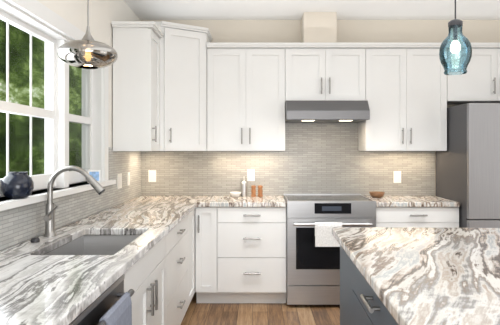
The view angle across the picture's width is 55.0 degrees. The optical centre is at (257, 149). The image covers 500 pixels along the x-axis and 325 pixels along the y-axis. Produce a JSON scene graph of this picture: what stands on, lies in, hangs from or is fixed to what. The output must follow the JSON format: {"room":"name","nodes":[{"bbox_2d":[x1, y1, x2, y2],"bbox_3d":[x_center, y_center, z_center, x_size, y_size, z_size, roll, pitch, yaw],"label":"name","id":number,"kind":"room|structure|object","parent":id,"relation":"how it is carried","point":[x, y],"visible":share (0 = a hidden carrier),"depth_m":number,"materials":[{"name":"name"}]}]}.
{"room":"kitchen","nodes":[
{"label":"kitchen","id":0,"kind":"room"},
{"bbox_2d":[0,0,140,250],"bbox_3d":[-1.245,0.033,1.450,0.150,2.665,6.700,0,0,0],"label":"wall","id":1,"kind":"structure","parent":0,"point":[103,14],"depth_m":3.57,"materials":[{"name":"paint"}]},
{"bbox_2d":[0,0,115,210],"bbox_3d":[-1.222,-0.252,2.402,0.195,1.038,2.795,0,0,0],"label":"window unit","id":2,"kind":"structure","parent":1,"relation":"in","point":[92,119],"depth_m":2.95,"materials":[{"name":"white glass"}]},
{"bbox_2d":[1,172,33,198],"bbox_3d":[-1.167,0.171,2.330,0.144,0.127,0.144,0,0,0],"label":"vase","id":3,"kind":"object","parent":2,"relation":"on","point":[17,185],"visible":1,"depth_m":2.28,"materials":[{"name":"ceramic"}]},
{"bbox_2d":[88,170,100,181],"bbox_3d":[-1.181,0.189,3.474,0.088,0.090,0.069,0,0,0],"label":"photo","id":4,"kind":"object","parent":2,"relation":"on","point":[96,174],"visible":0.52,"depth_m":3.46},
{"bbox_2d":[0,147,143,250],"bbox_3d":[-1.165,0.217,2.625,0.008,0.476,4.350,0,0,0],"label":"tile backsplash","id":5,"kind":"structure","parent":1,"relation":"attached to","point":[20,224],"depth_m":3.12,"materials":[{"name":"grey tile"}]},
{"bbox_2d":[117,173,121,188],"bbox_3d":[-1.158,0.260,4.020,0.008,0.125,0.120,0,0,0],"label":"outlet","id":6,"kind":"object","parent":5,"relation":"attached to","point":[119,176],"depth_m":4.00,"materials":[{"name":"white plastic"}]},
{"bbox_2d":[127,172,129,185],"bbox_3d":[-1.158,0.259,4.300,0.008,0.118,0.075,0,0,0],"label":"outlet","id":7,"kind":"object","parent":5,"relation":"attached to","point":[128,173],"depth_m":4.28,"materials":[{"name":"white plastic"}]},
{"bbox_2d":[111,21,163,150],"bbox_3d":[-0.990,-0.505,3.995,0.340,1.028,0.390,0,0,0],"label":"upper cabinet","id":8,"kind":"object","parent":1,"relation":"attached to","point":[136,92],"visible":1,"depth_m":3.83,"materials":[{"name":"white wood"}]},
{"bbox_2d":[181,292,339,324],"bbox_3d":[1.205,1.395,1.450,5.050,0.060,7.000,0,0,0],"label":"floor","id":9,"kind":"structure","parent":0,"point":[240,314],"depth_m":3.98,"materials":[{"name":"brown wood"}]},
{"bbox_2d":[69,274,133,324],"bbox_3d":[-0.823,0.932,1.650,0.688,0.865,0.604,0,0,0],"label":"dishwasher","id":10,"kind":"object","parent":9,"relation":"on","point":[111,304],"visible":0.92,"depth_m":1.69,"materials":[{"name":"metal"}]},
{"bbox_2d":[97,291,132,324],"bbox_3d":[-0.500,0.762,1.695,0.042,0.441,0.280,0,0,0],"label":"towel","id":11,"kind":"object","parent":10,"relation":"hanging from","point":[120,313],"depth_m":1.71,"materials":[{"name":"fabric"}]},
{"bbox_2d":[124,235,165,324],"bbox_3d":[-0.840,0.931,2.413,0.654,0.868,0.915,0,0,0],"label":"base cabinet","id":12,"kind":"object","parent":9,"relation":"on","point":[145,278],"visible":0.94,"depth_m":2.41,"materials":[{"name":"white wood"}]},
{"bbox_2d":[0,196,199,324],"bbox_3d":[-0.846,0.584,2.595,0.630,0.257,4.390,0,0,0],"label":"countertop","id":13,"kind":"structure","parent":12,"relation":"on","point":[68,274],"depth_m":2.01,"materials":[{"name":"stone"}]},
{"bbox_2d":[31,237,39,242],"bbox_3d":[-1.100,0.444,2.370,0.042,0.020,0.042,0,0,0],"label":"button","id":14,"kind":"object","parent":13,"relation":"on","point":[35,239],"visible":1,"depth_m":2.35,"materials":[{"name":"plastic"}]},
{"bbox_2d":[43,165,104,236],"bbox_3d":[-0.971,0.268,2.527,0.324,0.373,0.092,0,0,0],"label":"faucet","id":15,"kind":"object","parent":13,"relation":"on","point":[51,208],"visible":1,"depth_m":2.53,"materials":[{"name":"silver metal"}]},
{"bbox_2d":[165,215,187,324],"bbox_3d":[-0.840,0.931,3.328,0.654,0.868,0.915,0,0,0],"label":"base cabinet","id":16,"kind":"object","parent":9,"relation":"on","point":[176,256],"visible":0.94,"depth_m":3.27,"materials":[{"name":"white wood"}]},
{"bbox_2d":[188,209,194,306],"bbox_3d":[-0.859,0.931,3.982,0.617,0.868,0.395,0,0,0],"label":"filler panel","id":17,"kind":"object","parent":9,"relation":"on","point":[191,253],"visible":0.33,"depth_m":4.06,"materials":[{"name":"white wood"}]},
{"bbox_2d":[195,207,217,302],"bbox_3d":[-0.452,0.931,4.470,0.193,0.868,0.654,0,0,0],"label":"base cabinet","id":18,"kind":"object","parent":9,"relation":"on","point":[206,254],"visible":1,"depth_m":4.19,"materials":[{"name":"white wood"}]},
{"bbox_2d":[196,196,286,206],"bbox_3d":[-0.141,0.475,4.472,0.779,0.040,0.636,0,0,0],"label":"countertop","id":19,"kind":"structure","parent":18,"relation":"on","point":[205,201],"depth_m":4.24,"materials":[{"name":"stone"}]},
{"bbox_2d":[230,192,240,196],"bbox_3d":[-0.218,0.431,4.660,0.112,0.045,0.112,0,0,0],"label":"bowl","id":20,"kind":"object","parent":19,"relation":"on","point":[235,194],"visible":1,"depth_m":4.62,"materials":[{"name":"ceramic"}]},
{"bbox_2d":[241,177,246,196],"bbox_3d":[-0.137,0.356,4.691,0.066,0.196,0.084,0,0,0],"label":"dispenser","id":21,"kind":"object","parent":19,"relation":"on","point":[243,188],"visible":1,"depth_m":4.67,"materials":[{"name":"silver metal"}]},
{"bbox_2d":[251,185,255,196],"bbox_3d":[-0.043,0.399,4.670,0.050,0.110,0.049,0,0,0],"label":"mill","id":22,"kind":"object","parent":19,"relation":"on","point":[253,190],"visible":1,"depth_m":4.65,"materials":[{"name":"brown wood"}]},
{"bbox_2d":[258,185,262,196],"bbox_3d":[0.022,0.399,4.670,0.050,0.110,0.049,0,0,0],"label":"mill","id":23,"kind":"object","parent":19,"relation":"on","point":[260,190],"visible":1,"depth_m":4.65,"materials":[{"name":"brown wood"}]},
{"bbox_2d":[217,207,285,302],"bbox_3d":[-0.053,0.931,4.470,0.604,0.868,0.654,0,0,0],"label":"base cabinet","id":24,"kind":"object","parent":9,"relation":"on","point":[251,254],"visible":1,"depth_m":4.18,"materials":[{"name":"white wood"}]},
{"bbox_2d":[283,194,375,304],"bbox_3d":[0.636,0.900,4.427,0.767,0.930,0.722,0,0,0],"label":"range","id":25,"kind":"object","parent":9,"relation":"on","point":[312,260],"visible":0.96,"depth_m":4.14,"materials":[{"name":"silver metal"}]},
{"bbox_2d":[314,222,342,246],"bbox_3d":[0.600,0.717,4.088,0.230,0.206,0.044,0,0,0],"label":"towel","id":26,"kind":"object","parent":25,"relation":"hanging from","point":[324,237],"depth_m":4.07,"materials":[{"name":"white fabric"}]},
{"bbox_2d":[340,245,347,324],"bbox_3d":[1.093,0.923,2.463,1.290,0.884,0.455,0,0,1],"label":"panel","id":27,"kind":"object","parent":9,"relation":"on","point":[343,256],"depth_m":2.57,"materials":[{"name":"grey wood"}]},
{"bbox_2d":[348,256,397,324],"bbox_3d":[1.074,0.923,1.726,1.290,0.884,1.021,0,0,1],"label":"base cabinet","id":28,"kind":"object","parent":9,"relation":"on","point":[361,303],"depth_m":1.98,"materials":[{"name":"grey wood"}]},
{"bbox_2d":[332,227,499,324],"bbox_3d":[1.067,0.460,1.479,1.360,0.040,2.493,0,0,2],"label":"countertop","id":29,"kind":"structure","parent":28,"relation":"on","point":[431,276],"depth_m":1.77,"materials":[{"name":"stone"}]},
{"bbox_2d":[375,207,458,227],"bbox_3d":[1.389,0.931,4.470,0.731,0.868,0.654,0,0,0],"label":"base cabinet","id":30,"kind":"object","parent":9,"relation":"on","point":[426,217],"visible":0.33,"depth_m":4.18,"materials":[{"name":"white wood"}]},
{"bbox_2d":[365,196,459,206],"bbox_3d":[1.389,0.475,4.475,0.731,0.040,0.630,0,0,0],"label":"countertop","id":31,"kind":"structure","parent":30,"relation":"on","point":[409,201],"depth_m":4.24,"materials":[{"name":"stone"}]},
{"bbox_2d":[369,191,384,197],"bbox_3d":[1.140,0.429,4.600,0.150,0.050,0.150,0,0,0],"label":"bowl","id":32,"kind":"object","parent":31,"relation":"on","point":[374,194],"visible":1,"depth_m":4.55,"materials":[{"name":"brown wood"}]},
{"bbox_2d":[436,103,499,227],"bbox_3d":[2.228,0.485,4.370,0.923,1.759,0.821,0,0,0],"label":"fridge","id":33,"kind":"object","parent":9,"relation":"on","point":[468,169],"visible":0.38,"depth_m":4.02,"materials":[{"name":"metal"}]},
{"bbox_2d":[123,0,499,19],"bbox_3d":[1.205,-1.340,1.450,5.050,0.080,7.000,0,0,0],"label":"ceiling","id":34,"kind":"structure","parent":0,"point":[297,9],"depth_m":4.44,"materials":[{"name":"paint"}]},
{"bbox_2d":[57,0,117,68],"bbox_3d":[-0.860,-0.859,2.430,0.288,0.882,0.288,0,0,0],"label":"pendant light","id":35,"kind":"object","parent":34,"relation":"hanging from","point":[87,51],"visible":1,"depth_m":2.34,"materials":[{"name":"silver glass"}]},
{"bbox_2d":[301,12,336,42],"bbox_3d":[0.585,-1.145,4.659,0.310,0.307,0.278,0,0,0],"label":"cover","id":36,"kind":"structure","parent":34,"relation":"attached to","point":[318,27],"depth_m":4.52,"materials":[{"name":"paint"}]},
{"bbox_2d":[439,0,471,74],"bbox_3d":[0.880,-0.820,2.140,0.136,0.958,0.136,0,0,0],"label":"pendant light","id":37,"kind":"object","parent":34,"relation":"hanging from","point":[454,25],"visible":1,"depth_m":2.14,"materials":[{"name":"blue glass"}]},
{"bbox_2d":[141,20,499,195],"bbox_3d":[1.205,0.033,4.875,5.050,2.665,0.150,0,0,0],"label":"wall","id":38,"kind":"structure","parent":0,"point":[348,31],"depth_m":4.80,"materials":[{"name":"paint"}]},
{"bbox_2d":[155,21,211,150],"bbox_3d":[-0.808,-0.556,4.481,0.704,1.131,0.618,0,0,0],"label":"upper cabinet","id":39,"kind":"object","parent":38,"relation":"attached to","point":[183,87],"visible":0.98,"depth_m":4.30,"materials":[{"name":"white wood"}]},
{"bbox_2d":[207,43,284,150],"bbox_3d":[-0.110,-0.490,4.602,0.726,0.998,0.376,0,0,0],"label":"upper cabinet","id":40,"kind":"object","parent":38,"relation":"attached to","point":[245,96],"visible":0.98,"depth_m":4.46,"materials":[{"name":"white wood"}]},
{"bbox_2d":[144,123,434,195],"bbox_3d":[0.314,-0.005,4.796,2.907,0.920,0.008,0,0,0],"label":"tile backsplash","id":41,"kind":"structure","parent":38,"relation":"attached to","point":[321,158],"depth_m":4.79,"materials":[{"name":"beige tile"}]},
{"bbox_2d":[148,170,155,181],"bbox_3d":[-1.055,0.260,4.788,0.075,0.118,0.008,0,0,0],"label":"outlet","id":42,"kind":"object","parent":41,"relation":"attached to","point":[151,173],"depth_m":4.79,"materials":[{"name":"white plastic"}]},
{"bbox_2d":[247,169,254,180],"bbox_3d":[-0.070,0.250,4.788,0.075,0.118,0.008,0,0,0],"label":"outlet","id":43,"kind":"object","parent":41,"relation":"attached to","point":[251,175],"depth_m":4.79,"materials":[{"name":"white plastic"}]},
{"bbox_2d":[393,171,400,182],"bbox_3d":[1.390,0.270,4.788,0.075,0.118,0.008,0,0,0],"label":"outlet","id":44,"kind":"object","parent":41,"relation":"attached to","point":[396,174],"depth_m":4.79,"materials":[{"name":"white plastic"}]},
{"bbox_2d":[285,43,366,101],"bbox_3d":[0.626,-0.722,4.602,0.747,0.535,0.376,0,0,0],"label":"upper cabinet","id":45,"kind":"object","parent":38,"relation":"attached to","point":[324,71],"visible":0.85,"depth_m":4.45,"materials":[{"name":"white wood"}]},
{"bbox_2d":[285,101,369,122],"bbox_3d":[0.627,-0.357,4.535,0.742,0.185,0.510,0,0,0],"label":"range hood","id":46,"kind":"object","parent":45,"relation":"attached to","point":[327,111],"visible":0.98,"depth_m":4.30,"materials":[{"name":"silver metal"}]},
{"bbox_2d":[358,43,448,150],"bbox_3d":[1.377,-0.490,4.602,0.755,0.998,0.376,0,0,0],"label":"upper cabinet","id":47,"kind":"object","parent":38,"relation":"attached to","point":[406,91],"visible":0.96,"depth_m":4.46,"materials":[{"name":"white wood"}]},
{"bbox_2d":[447,43,499,104],"bbox_3d":[2.223,-0.722,4.602,0.935,0.535,0.376,0,0,0],"label":"upper cabinet","id":48,"kind":"object","parent":38,"relation":"attached to","point":[478,81],"visible":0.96,"depth_m":4.46,"materials":[{"name":"white wood"}]},
{"label":"outside","id":49,"kind":"structure","parent":0,"visible":0},
{"bbox_2d":[0,19,81,178],"bbox_3d":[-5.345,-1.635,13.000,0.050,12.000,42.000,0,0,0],"label":"trees","id":50,"kind":"object","parent":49,"point":[20,139],"depth_m":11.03,"materials":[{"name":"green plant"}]}
]}

